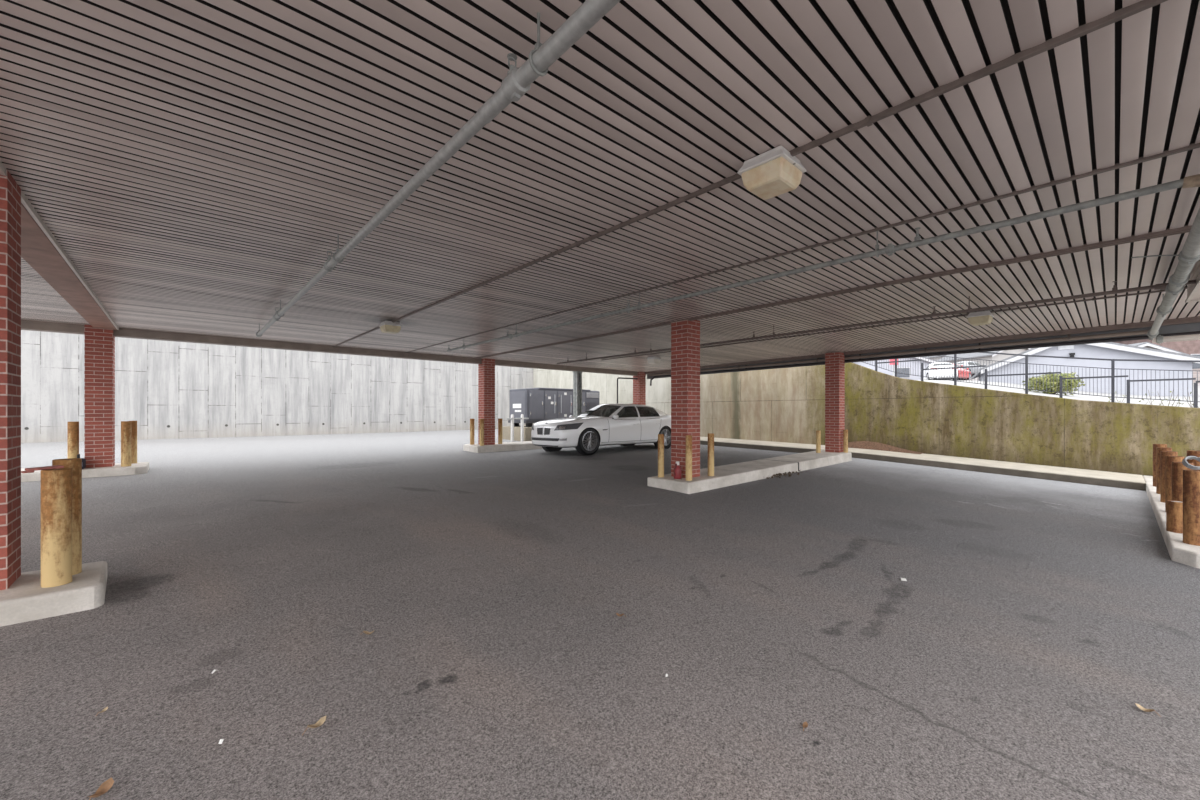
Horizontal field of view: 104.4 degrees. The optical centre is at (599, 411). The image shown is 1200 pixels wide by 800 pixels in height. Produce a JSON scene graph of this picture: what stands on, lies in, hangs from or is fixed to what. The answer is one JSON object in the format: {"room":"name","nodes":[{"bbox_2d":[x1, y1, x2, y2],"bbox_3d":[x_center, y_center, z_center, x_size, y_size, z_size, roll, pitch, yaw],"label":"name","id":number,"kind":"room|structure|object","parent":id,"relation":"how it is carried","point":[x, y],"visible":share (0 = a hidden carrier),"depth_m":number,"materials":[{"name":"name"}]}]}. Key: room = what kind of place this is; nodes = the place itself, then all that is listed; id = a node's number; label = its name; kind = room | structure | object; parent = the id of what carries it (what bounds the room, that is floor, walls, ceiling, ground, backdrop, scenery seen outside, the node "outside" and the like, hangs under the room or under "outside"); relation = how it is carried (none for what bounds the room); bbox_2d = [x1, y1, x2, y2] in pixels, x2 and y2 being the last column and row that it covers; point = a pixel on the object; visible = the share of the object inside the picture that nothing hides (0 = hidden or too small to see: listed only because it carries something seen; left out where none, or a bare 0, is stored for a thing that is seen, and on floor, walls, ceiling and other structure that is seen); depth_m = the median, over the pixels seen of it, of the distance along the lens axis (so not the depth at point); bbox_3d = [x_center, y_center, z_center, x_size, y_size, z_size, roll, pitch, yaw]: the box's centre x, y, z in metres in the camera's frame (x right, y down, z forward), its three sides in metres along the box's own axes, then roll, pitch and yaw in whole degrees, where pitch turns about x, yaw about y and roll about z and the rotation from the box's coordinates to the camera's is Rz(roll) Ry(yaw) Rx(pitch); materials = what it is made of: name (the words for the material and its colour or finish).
{"room":"parking garage","nodes":[
{"label":"parking garage","id":0,"kind":"room"},
{"bbox_2d":[21,330,532,442],"bbox_3d":[-24.647,-0.275,8.991,55.500,5.150,0.400,0,0,-42],"label":"wall","id":1,"kind":"structure","parent":0,"point":[172,389],"depth_m":18.36,"materials":[{"name":"concrete"}]},
{"bbox_2d":[0,429,1199,799],"bbox_3d":[-3.415,1.309,-14.413,55.600,0.782,63.200,0,0,-42],"label":"floor","id":2,"kind":"structure","parent":0,"point":[1019,645],"depth_m":2.97,"materials":[{"name":"asphalt"}]},
{"bbox_2d":[0,561,106,626],"bbox_3d":[-5.727,1.320,1.576,5.619,0.300,0.820,0,0,-42],"label":"curb","id":3,"kind":"object","parent":2,"relation":"on","point":[25,600],"visible":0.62,"depth_m":3.06,"materials":[{"name":"concrete"}]},
{"bbox_2d":[0,169,20,589],"bbox_3d":[-4.164,-0.213,3.084,0.360,2.774,0.360,0,0,-42],"label":"brick pier","id":4,"kind":"object","parent":3,"relation":"on","point":[10,191],"visible":1,"depth_m":3.13,"materials":[{"name":"red brick"}]},
{"bbox_2d":[41,468,71,587],"bbox_3d":[-3.697,0.779,3.169,0.143,0.779,0.143,0,0,-42],"label":"bollard","id":5,"kind":"object","parent":3,"relation":"on","point":[56,484],"visible":1,"depth_m":3.12,"materials":[{"name":"yellow paint"}]},
{"bbox_2d":[21,465,63,472],"bbox_3d":[-3.784,0.388,3.160,0.090,0.034,0.180,0,0,30],"label":"bar","id":6,"kind":"object","parent":5,"relation":"on","point":[27,470],"visible":1,"depth_m":3.14,"materials":[{"name":"red paint"}]},
{"bbox_2d":[52,458,81,574],"bbox_3d":[-3.844,0.754,3.359,0.143,0.829,0.143,0,0,-42],"label":"bollard","id":7,"kind":"object","parent":3,"relation":"on","point":[75,464],"visible":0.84,"depth_m":3.36,"materials":[{"name":"yellow paint"}]},
{"bbox_2d":[21,462,148,481],"bbox_3d":[-11.348,1.172,6.995,6.550,0.294,1.100,0,0,-42],"label":"curb","id":8,"kind":"object","parent":2,"relation":"on","point":[139,467],"visible":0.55,"depth_m":8.45,"materials":[{"name":"concrete"}]},
{"bbox_2d":[67,422,78,457],"bbox_3d":[-9.545,0.600,8.438,0.141,0.849,0.141,0,0,-42],"label":"bollard","id":9,"kind":"object","parent":8,"relation":"on","point":[72,427],"visible":0.88,"depth_m":8.39,"materials":[{"name":"yellow paint"}]},
{"bbox_2d":[77,454,85,468],"bbox_3d":[-9.347,0.890,8.343,0.163,0.269,0.226,0,0,-42],"label":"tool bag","id":10,"kind":"object","parent":8,"relation":"on","point":[78,455],"visible":0.28,"depth_m":8.32,"materials":[{"name":"fabric"}]},
{"bbox_2d":[84,325,114,467],"bbox_3d":[-9.401,-0.285,8.756,0.360,2.629,0.360,0,0,-42],"label":"brick pier","id":11,"kind":"object","parent":8,"relation":"on","point":[99,344],"visible":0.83,"depth_m":8.62,"materials":[{"name":"red brick"}]},
{"bbox_2d":[121,421,130,466],"bbox_3d":[-8.960,0.600,8.805,0.141,0.849,0.141,0,0,-42],"label":"bollard","id":12,"kind":"object","parent":8,"relation":"on","point":[125,425],"visible":1,"depth_m":8.75,"materials":[{"name":"yellow paint"}]},
{"bbox_2d":[131,421,136,463],"bbox_3d":[-9.325,0.600,9.297,0.120,0.849,0.120,0,0,-42],"label":"bollard","id":13,"kind":"object","parent":8,"relation":"on","point":[133,423],"visible":0.81,"depth_m":9.26,"materials":[{"name":"yellow paint"}]},
{"bbox_2d":[87,777,113,799],"bbox_3d":[-1.849,1.405,1.716,0.050,0.032,0.114,0,0,-9],"label":"dry leaf","id":14,"kind":"object","parent":2,"relation":"on","point":[104,787],"visible":1,"depth_m":1.75,"materials":[{"name":"brown plant"}]},
{"bbox_2d":[302,715,326,734],"bbox_3d":[-1.286,1.411,2.097,0.048,0.030,0.107,0,0,31],"label":"dry leaf","id":15,"kind":"object","parent":2,"relation":"on","point":[321,721],"visible":1,"depth_m":2.12,"materials":[{"name":"beige plant"}]},
{"bbox_2d":[463,441,541,452],"bbox_3d":[-1.036,1.150,16.219,7.580,0.340,1.050,0,0,-42],"label":"curb","id":16,"kind":"object","parent":2,"relation":"on","point":[523,445],"visible":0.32,"depth_m":13.92,"materials":[{"name":"concrete"}]},
{"bbox_2d":[470,419,473,444],"bbox_3d":[-3.854,0.590,14.042,0.130,0.779,0.130,0,0,-42],"label":"bollard","id":17,"kind":"object","parent":16,"relation":"on","point":[471,420],"visible":1,"depth_m":13.99,"materials":[{"name":"yellow paint"}]},
{"bbox_2d":[480,419,483,445],"bbox_3d":[-3.446,0.590,13.575,0.130,0.779,0.130,0,0,-42],"label":"bollard","id":18,"kind":"object","parent":16,"relation":"on","point":[481,420],"visible":1,"depth_m":13.52,"materials":[{"name":"yellow paint"}]},
{"bbox_2d":[478,358,494,444],"bbox_3d":[-3.421,-0.308,14.056,0.360,2.584,0.360,0,0,-42],"label":"brick pier","id":19,"kind":"object","parent":16,"relation":"on","point":[486,370],"visible":0.83,"depth_m":13.92,"materials":[{"name":"red brick"}]},
{"bbox_2d":[498,418,501,443],"bbox_3d":[-3.062,0.590,14.300,0.130,0.779,0.130,0,0,-42],"label":"bollard","id":20,"kind":"object","parent":16,"relation":"on","point":[499,419],"visible":0.99,"depth_m":14.25,"materials":[{"name":"yellow paint"}]},
{"bbox_2d":[573,371,582,416],"bbox_3d":[-0.797,-0.235,16.536,0.280,2.430,0.280,0,0,-42],"label":"steel post","id":21,"kind":"object","parent":16,"relation":"on","point":[577,375],"visible":0.59,"depth_m":16.52,"materials":[{"name":"grey metal"}]},
{"bbox_2d":[633,372,645,404],"bbox_3d":[1.575,-0.308,18.654,0.360,2.584,0.360,0,0,-42],"label":"brick pier","id":22,"kind":"object","parent":16,"relation":"on","point":[639,385],"visible":0.42,"depth_m":18.52,"materials":[{"name":"red brick"}]},
{"bbox_2d":[617,377,637,402],"bbox_3d":[1.055,-0.183,18.104,1.150,2.327,0.100,0,0,-42],"label":"vent pipe","id":23,"kind":"object","parent":22,"relation":"attached to","point":[618,377],"visible":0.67,"depth_m":17.75,"materials":[{"name":"black metal"}]},
{"bbox_2d":[645,315,1199,378],"bbox_3d":[6.173,-1.573,12.930,0.159,0.115,14.565,0,0,-37],"label":"trim","id":24,"kind":"structure","parent":22,"relation":"attached to","point":[1195,319],"depth_m":9.98,"materials":[{"name":"brown metal"}]},
{"bbox_2d":[649,330,1148,375],"bbox_3d":[5.882,-1.460,13.395,0.093,0.141,12.866,0,0,-37],"label":"drain pipe","id":25,"kind":"object","parent":24,"relation":"attached to","point":[1068,338],"visible":0.84,"depth_m":10.43,"materials":[{"name":"brown metal"}]},
{"bbox_2d":[650,331,1199,385],"bbox_3d":[6.314,-1.298,12.958,0.088,0.503,14.204,0,0,-37],"label":"drain pipe","id":26,"kind":"object","parent":24,"relation":"attached to","point":[1195,332],"visible":0.75,"depth_m":10.29,"materials":[{"name":"black metal"}]},
{"bbox_2d":[502,426,531,440],"bbox_3d":[-1.800,0.940,19.472,4.350,0.720,1.900,0,0,-42],"label":"concrete pad","id":27,"kind":"object","parent":2,"relation":"on","point":[506,430],"visible":0.11,"depth_m":17.76,"materials":[{"name":"beige concrete"}]},
{"bbox_2d":[508,388,599,426],"bbox_3d":[-1.814,-0.185,19.412,3.850,1.530,1.330,0,0,-42],"label":"generator","id":28,"kind":"object","parent":27,"relation":"on","point":[536,404],"visible":0.73,"depth_m":18.37,"materials":[{"name":"paint"}]},
{"bbox_2d":[507,414,528,441],"bbox_3d":[-2.979,0.599,16.717,0.154,1.040,1.398,0,0,22],"label":"guard","id":29,"kind":"object","parent":2,"relation":"on","point":[512,418],"visible":0.88,"depth_m":16.56,"materials":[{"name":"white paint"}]},
{"bbox_2d":[531,403,670,454],"bbox_3d":[0.348,0.478,14.537,5.176,1.592,2.197,0,-1,-42],"label":"car","id":30,"kind":"object","parent":2,"relation":"on","point":[623,424],"visible":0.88,"depth_m":13.37,"materials":[{"name":"white paint"}]},
{"bbox_2d":[537,427,542,434],"bbox_3d":[-1.676,0.528,12.937,0.018,0.203,0.267,0,-1,-42],"label":"grille","id":31,"kind":"object","parent":30,"relation":"attached to","point":[539,429],"depth_m":12.93,"materials":[{"name":"black plastic"}]},
{"bbox_2d":[544,428,549,434],"bbox_3d":[-1.437,0.521,12.672,0.018,0.203,0.267,0,-1,-42],"label":"grille","id":32,"kind":"object","parent":30,"relation":"attached to","point":[546,430],"depth_m":12.68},
{"bbox_2d":[647,450,851,493],"bbox_3d":[3.783,1.266,10.263,7.219,0.410,0.950,0,0,-42],"label":"traffic island","id":33,"kind":"object","parent":2,"relation":"on","point":[743,472],"visible":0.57,"depth_m":9.10,"materials":[{"name":"concrete"}]},
{"bbox_2d":[658,434,663,476],"bbox_3d":[1.068,0.764,8.152,0.108,0.749,0.108,0,0,-42],"label":"bollard","id":34,"kind":"object","parent":33,"relation":"on","point":[660,436],"visible":1,"depth_m":8.11,"materials":[{"name":"yellow paint"}]},
{"bbox_2d":[674,461,680,478],"bbox_3d":[1.322,0.993,7.969,0.143,0.295,0.130,0,0,-3],"label":"fire extinguisher","id":35,"kind":"object","parent":33,"relation":"on","point":[677,470],"visible":1,"depth_m":7.92,"materials":[{"name":"red metal"}]},
{"bbox_2d":[671,320,699,477],"bbox_3d":[1.510,-0.228,8.215,0.360,2.744,0.360,0,0,-42],"label":"brick pier","id":36,"kind":"object","parent":33,"relation":"on","point":[685,334],"visible":0.92,"depth_m":8.09,"materials":[{"name":"red brick"}]},
{"bbox_2d":[686,435,691,480],"bbox_3d":[1.480,0.764,7.756,0.108,0.749,0.108,0,0,-42],"label":"bollard","id":37,"kind":"object","parent":33,"relation":"on","point":[688,437],"visible":1,"depth_m":7.71,"materials":[{"name":"yellow paint"}]},
{"bbox_2d":[708,433,713,475],"bbox_3d":[1.965,0.754,8.249,0.112,0.749,0.112,0,0,-42],"label":"bollard","id":38,"kind":"object","parent":33,"relation":"on","point":[710,435],"visible":1,"depth_m":8.21,"materials":[{"name":"yellow paint"}]},
{"bbox_2d":[816,431,820,452],"bbox_3d":[5.733,0.779,12.222,0.110,0.579,0.110,0,0,-42],"label":"bollard","id":39,"kind":"object","parent":33,"relation":"on","point":[818,433],"visible":1,"depth_m":12.18,"materials":[{"name":"yellow paint"}]},
{"bbox_2d":[825,352,844,452],"bbox_3d":[6.291,-0.256,12.470,0.360,2.649,0.360,0,0,-42],"label":"brick pier","id":40,"kind":"object","parent":33,"relation":"on","point":[834,361],"visible":0.92,"depth_m":12.34,"materials":[{"name":"red brick"}]},
{"bbox_2d":[843,430,847,452],"bbox_3d":[6.468,0.764,12.260,0.110,0.599,0.110,0,0,-42],"label":"bollard","id":41,"kind":"object","parent":33,"relation":"on","point":[845,432],"visible":1,"depth_m":12.21,"materials":[{"name":"yellow paint"}]},
{"bbox_2d":[766,470,804,478],"bbox_3d":[3.827,1.280,9.528,2.046,0.111,0.258,0,0,-42],"label":"leaf litter","id":42,"kind":"object","parent":2,"relation":"on","point":[784,473],"visible":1,"depth_m":9.44,"materials":[{"name":"plant"}]},
{"bbox_2d":[803,722,807,730],"bbox_3d":[0.970,1.490,2.207,0.025,0.016,0.057,0,0,36],"label":"dry leaf","id":43,"kind":"object","parent":2,"relation":"on","point":[805,724],"visible":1,"depth_m":2.22,"materials":[{"name":"brown plant"}]},
{"bbox_2d":[1135,703,1160,716],"bbox_3d":[2.832,1.540,2.407,0.039,0.025,0.088,0,0,-32],"label":"dry leaf","id":44,"kind":"object","parent":2,"relation":"on","point":[1138,705],"visible":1,"depth_m":2.42,"materials":[{"name":"beige plant"}]},
{"bbox_2d":[1143,475,1199,568],"bbox_3d":[9.703,1.630,6.483,7.890,0.525,2.600,0,0,-42],"label":"traffic island","id":45,"kind":"object","parent":2,"relation":"on","point":[1180,552],"visible":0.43,"depth_m":5.21,"materials":[{"name":"concrete"}]},
{"bbox_2d":[1153,444,1166,486],"bbox_3d":[10.389,0.991,8.639,0.171,0.789,0.171,0,0,-42],"label":"bollard","id":46,"kind":"object","parent":45,"relation":"on","point":[1154,445],"visible":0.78,"depth_m":8.65,"materials":[{"name":"brown wood"}]},
{"bbox_2d":[1156,447,1171,493],"bbox_3d":[9.573,0.997,7.902,0.171,0.789,0.171,0,0,-42],"label":"bollard","id":47,"kind":"object","parent":45,"relation":"on","point":[1158,449],"visible":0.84,"depth_m":7.91,"materials":[{"name":"brown wood"}]},
{"bbox_2d":[1160,451,1177,502],"bbox_3d":[8.787,1.004,7.191,0.171,0.789,0.171,0,0,-42],"label":"bollard","id":48,"kind":"object","parent":45,"relation":"on","point":[1163,454],"visible":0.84,"depth_m":7.20,"materials":[{"name":"brown wood"}]},
{"bbox_2d":[1166,500,1182,532],"bbox_3d":[6.800,1.231,5.482,0.171,0.359,0.171,0,0,-42],"label":"bollard","id":49,"kind":"object","parent":45,"relation":"on","point":[1174,508],"visible":0.7,"depth_m":5.45,"materials":[{"name":"brown wood"}]},
{"bbox_2d":[1165,456,1184,511],"bbox_3d":[8.000,1.010,6.480,0.171,0.789,0.171,0,0,-42],"label":"bollard","id":50,"kind":"object","parent":45,"relation":"on","point":[1168,459],"visible":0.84,"depth_m":6.47,"materials":[{"name":"brown wood"}]},
{"bbox_2d":[1172,462,1193,500],"bbox_3d":[7.192,1.016,5.749,0.171,0.789,0.171,0,0,-42],"label":"bollard","id":51,"kind":"object","parent":45,"relation":"on","point":[1177,467],"visible":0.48,"depth_m":5.73,"materials":[{"name":"brown wood"}]},
{"bbox_2d":[1183,470,1199,545],"bbox_3d":[6.397,1.024,5.003,0.171,0.789,0.171,0,0,-42],"label":"bollard","id":52,"kind":"object","parent":45,"relation":"on","point":[1191,478],"visible":1,"depth_m":4.97,"materials":[{"name":"brown wood"}]},
{"bbox_2d":[1182,456,1199,469],"bbox_3d":[6.404,0.549,5.020,0.156,0.146,0.140,0,0,22],"label":"coil","id":53,"kind":"object","parent":52,"relation":"on","point":[1185,463],"visible":1,"depth_m":5.03,"materials":[{"name":"silver metal"}]},
{"bbox_2d":[1187,450,1199,466],"bbox_3d":[9.093,1.002,7.090,0.201,0.819,0.201,0,0,-42],"label":"bollard","id":54,"kind":"object","parent":45,"relation":"on","point":[1189,452],"visible":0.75,"depth_m":7.05,"materials":[{"name":"brown wood"}]},
{"bbox_2d":[0,0,1199,371],"bbox_3d":[-0.021,-1.615,7.329,17.799,0.037,14.500,0,0,-42],"label":"ceiling","id":55,"kind":"structure","parent":0,"point":[198,164],"depth_m":2.96,"materials":[{"name":"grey metal"}]},
{"bbox_2d":[0,161,118,329],"bbox_3d":[-4.291,-1.583,3.468,0.023,0.057,14.500,0,0,-42],"label":"trim","id":56,"kind":"structure","parent":55,"relation":"attached to","point":[24,200],"depth_m":4.33,"materials":[{"name":"metal"}]},
{"bbox_2d":[21,203,116,329],"bbox_3d":[-4.412,-1.590,3.358,0.300,0.080,14.500,0,0,-42],"label":"trim","id":57,"kind":"structure","parent":55,"relation":"attached to","point":[37,250],"depth_m":5.14,"materials":[{"name":"metal"}]},
{"bbox_2d":[21,319,637,375],"bbox_3d":[-4.877,-1.538,12.847,18.000,0.185,0.240,0,0,-42],"label":"beam","id":58,"kind":"structure","parent":55,"relation":"attached to","point":[31,325],"depth_m":10.62,"materials":[{"name":"brown metal"}]},
{"bbox_2d":[379,321,401,333],"bbox_3d":[-3.726,-1.502,8.280,0.310,0.187,0.310,0,0,-42],"label":"ceiling lamp","id":59,"kind":"object","parent":55,"relation":"attached to","point":[388,327],"visible":1,"depth_m":8.19,"materials":[{"name":"white paint"}]},
{"bbox_2d":[256,0,620,336],"bbox_3d":[-2.225,-1.478,4.055,0.094,0.274,12.000,0,0,-42],"label":"pipe","id":60,"kind":"object","parent":55,"relation":"hanging from","point":[518,81],"visible":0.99,"depth_m":2.06,"materials":[{"name":"metal"}]},
{"bbox_2d":[647,356,660,363],"bbox_3d":[1.562,-1.502,13.480,0.310,0.187,0.310,0,0,-42],"label":"ceiling lamp","id":61,"kind":"object","parent":55,"relation":"attached to","point":[654,359],"visible":1,"depth_m":13.38,"materials":[{"name":"white paint"}]},
{"bbox_2d":[334,0,1167,346],"bbox_3d":[-1.620,-1.587,5.951,0.044,0.035,14.400,0,0,-42],"label":"conduit","id":62,"kind":"object","parent":55,"relation":"attached to","point":[1125,12],"visible":1,"depth_m":2.42,"materials":[{"name":"grey metal"}]},
{"bbox_2d":[737,146,806,199],"bbox_3d":[1.090,-1.502,2.954,0.310,0.187,0.310,0,0,-42],"label":"ceiling lamp","id":63,"kind":"object","parent":55,"relation":"attached to","point":[774,172],"visible":1,"depth_m":2.88,"materials":[{"name":"white paint"}]},
{"bbox_2d":[406,143,1199,352],"bbox_3d":[-0.320,-1.597,7.093,0.040,0.026,14.550,0,0,-42],"label":"trim","id":64,"kind":"structure","parent":55,"relation":"attached to","point":[1193,145],"depth_m":3.81,"materials":[{"name":"grey metal"}]},
{"bbox_2d":[447,179,1183,351],"bbox_3d":[0.088,-1.484,6.686,0.074,0.263,10.600,0,0,-42],"label":"pipe","id":65,"kind":"object","parent":55,"relation":"hanging from","point":[890,249],"visible":0.99,"depth_m":3.92,"materials":[{"name":"metal"}]},
{"bbox_2d":[474,225,1191,358],"bbox_3d":[1.141,-1.588,8.414,0.100,0.044,14.550,0,0,-42],"label":"trim","id":66,"kind":"structure","parent":55,"relation":"attached to","point":[1186,228],"depth_m":5.40,"materials":[{"name":"metal"}]},
{"bbox_2d":[557,280,1195,363],"bbox_3d":[2.582,-1.489,9.221,0.070,0.253,11.385,0,0,-42],"label":"pipe","id":67,"kind":"object","parent":55,"relation":"hanging from","point":[1115,290],"visible":0.99,"depth_m":6.71,"materials":[{"name":"metal"}]},
{"bbox_2d":[602,287,1186,359],"bbox_3d":[4.132,-1.587,9.669,0.040,0.033,12.200,0,0,-42],"label":"conduit","id":68,"kind":"object","parent":55,"relation":"attached to","point":[1092,299],"visible":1,"depth_m":7.87,"materials":[{"name":"metal"}]},
{"bbox_2d":[966,310,993,325],"bbox_3d":[6.111,-1.502,7.481,0.310,0.187,0.310,0,0,-42],"label":"ceiling lamp","id":69,"kind":"object","parent":55,"relation":"attached to","point":[982,317],"visible":0.97,"depth_m":7.40,"materials":[{"name":"white paint"}]},
{"bbox_2d":[1131,174,1199,339],"bbox_3d":[5.493,-1.432,4.452,11.121,0.365,0.566,0,0,-42],"label":"pipe","id":70,"kind":"object","parent":55,"relation":"hanging from","point":[1189,255],"visible":1,"depth_m":4.32,"materials":[{"name":"metal"}]},
{"bbox_2d":[1152,334,1199,343],"bbox_3d":[10.035,-1.255,7.634,0.126,0.148,1.266,0,0,-40],"label":"pipe","id":71,"kind":"object","parent":70,"relation":"attached to","point":[1159,339],"visible":0.99,"depth_m":7.90,"materials":[{"name":"metal"}]},
{"bbox_2d":[1185,260,1199,302],"bbox_3d":[6.807,-1.469,4.564,1.820,0.302,1.220,0,0,-42],"label":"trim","id":72,"kind":"structure","parent":55,"relation":"attached to","point":[1193,290],"depth_m":5.18,"materials":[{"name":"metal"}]},
{"bbox_2d":[533,363,1199,475],"bbox_3d":[17.141,-0.275,4.378,0.300,5.150,63.500,0,0,-42],"label":"wall","id":73,"kind":"structure","parent":0,"point":[787,405],"depth_m":12.96,"materials":[{"name":"concrete"}]},
{"bbox_2d":[524,425,1145,490],"bbox_3d":[3.341,1.299,18.222,1.600,1.053,23.350,0,0,-42],"label":"trim","id":74,"kind":"structure","parent":73,"relation":"attached to","point":[1135,478],"depth_m":11.47,"materials":[{"name":"concrete"}]},
{"bbox_2d":[848,441,921,453],"bbox_3d":[8.248,1.024,13.728,0.350,0.286,2.100,0,0,-42],"label":"bank","id":75,"kind":"object","parent":74,"relation":"on","point":[870,445],"visible":0.91,"depth_m":13.78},
{"bbox_2d":[852,359,1199,407],"bbox_3d":[10.449,-1.015,11.674,0.050,2.080,7.750,0,0,-42],"label":"metal fence","id":76,"kind":"object","parent":73,"relation":"on","point":[1061,378],"visible":0.86,"depth_m":11.07,"materials":[{"name":"grey metal"}]},
{"bbox_2d":[863,352,1199,401],"bbox_3d":[10.754,-1.248,11.545,0.050,2.623,8.550,0,0,-42],"label":"metal fence","id":77,"kind":"object","parent":73,"relation":"on","point":[955,357],"visible":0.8,"depth_m":11.30,"materials":[{"name":"grey metal"}]},
{"label":"outside","id":78,"kind":"structure","parent":0,"visible":0},
{"bbox_2d":[918,368,1199,407],"bbox_3d":[37.298,-5.149,67.435,114.210,10.698,170.000,0,0,-42],"label":"terrain","id":79,"kind":"structure","parent":78,"point":[975,380],"depth_m":17.28,"materials":[{"name":"white snow"}]},
{"bbox_2d":[853,357,937,379],"bbox_3d":[31.387,-4.647,54.473,9.724,4.467,9.750,0,0,6],"label":"house","id":80,"kind":"structure","parent":79,"relation":"on","point":[924,360],"depth_m":49.82,"materials":[{"name":"white"}]},
{"bbox_2d":[925,355,945,359],"bbox_3d":[58.801,-8.450,77.487,5.788,5.260,7.750,0,0,-6],"label":"house","id":81,"kind":"structure","parent":79,"relation":"on","point":[930,357],"depth_m":77.67,"materials":[{"name":"paint"}]},
{"bbox_2d":[920,362,957,379],"bbox_3d":[26.835,-3.050,36.945,2.170,1.651,5.163,0,0,27],"label":"parked car","id":82,"kind":"object","parent":79,"relation":"on","point":[948,372],"visible":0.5,"depth_m":34.94,"materials":[{"name":"white paint"}]},
{"bbox_2d":[953,364,971,379],"bbox_3d":[33.213,-3.702,43.973,5.163,1.651,2.170,0,0,-34],"label":"parked car","id":83,"kind":"object","parent":79,"relation":"on","point":[960,373],"visible":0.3,"depth_m":43.44,"materials":[{"name":"red paint"}]},
{"bbox_2d":[957,361,981,375],"bbox_3d":[39.675,-4.585,49.997,5.163,1.651,2.170,0,0,-17],"label":"parked car","id":84,"kind":"object","parent":79,"relation":"on","point":[974,370],"visible":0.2,"depth_m":49.00,"materials":[{"name":"grey paint"}]},
{"bbox_2d":[937,348,1031,365],"bbox_3d":[51.321,-6.737,61.978,6.931,4.285,8.750,0,0,-6],"label":"house","id":85,"kind":"structure","parent":79,"relation":"on","point":[984,356],"depth_m":58.74,"materials":[{"name":"paint"}]},
{"bbox_2d":[1022,372,1085,395],"bbox_3d":[16.067,-0.976,16.545,1.596,0.939,1.656,0,0,-42],"label":"bush","id":86,"kind":"object","parent":79,"relation":"on","point":[1032,381],"visible":0.69,"depth_m":16.24,"materials":[{"name":"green plant"}]},
{"bbox_2d":[972,342,1199,396],"bbox_3d":[27.821,-2.297,27.887,8.277,3.606,8.750,0,0,36],"label":"house","id":87,"kind":"structure","parent":79,"relation":"on","point":[1107,350],"depth_m":24.08,"materials":[{"name":"white"}]},
{"bbox_2d":[1058,345,1073,349],"bbox_3d":[25.000,-3.530,24.979,0.600,0.340,0.050,0,0,36],"label":"gable vent","id":88,"kind":"object","parent":87,"relation":"attached to","point":[1069,347],"depth_m":24.96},
{"bbox_2d":[1107,390,1198,407],"bbox_3d":[12.380,-0.251,10.257,0.352,0.549,1.677,0,0,-42],"label":"weed","id":89,"kind":"object","parent":79,"relation":"on","point":[1148,390],"visible":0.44,"depth_m":10.19,"materials":[{"name":"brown plant"}]},
{"bbox_2d":[1115,339,1199,368],"bbox_3d":[73.593,-6.250,58.972,16.944,9.260,10.750,0,0,6],"label":"house","id":90,"kind":"structure","parent":79,"relation":"on","point":[1192,347],"depth_m":54.50,"materials":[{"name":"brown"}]},
{"bbox_2d":[1128,342,1188,354],"bbox_3d":[49.349,-4.346,45.474,7.017,3.868,7.750,0,0,6],"label":"roof","id":91,"kind":"structure","parent":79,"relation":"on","point":[1143,344],"depth_m":41.60,"materials":[{"name":"paint"}]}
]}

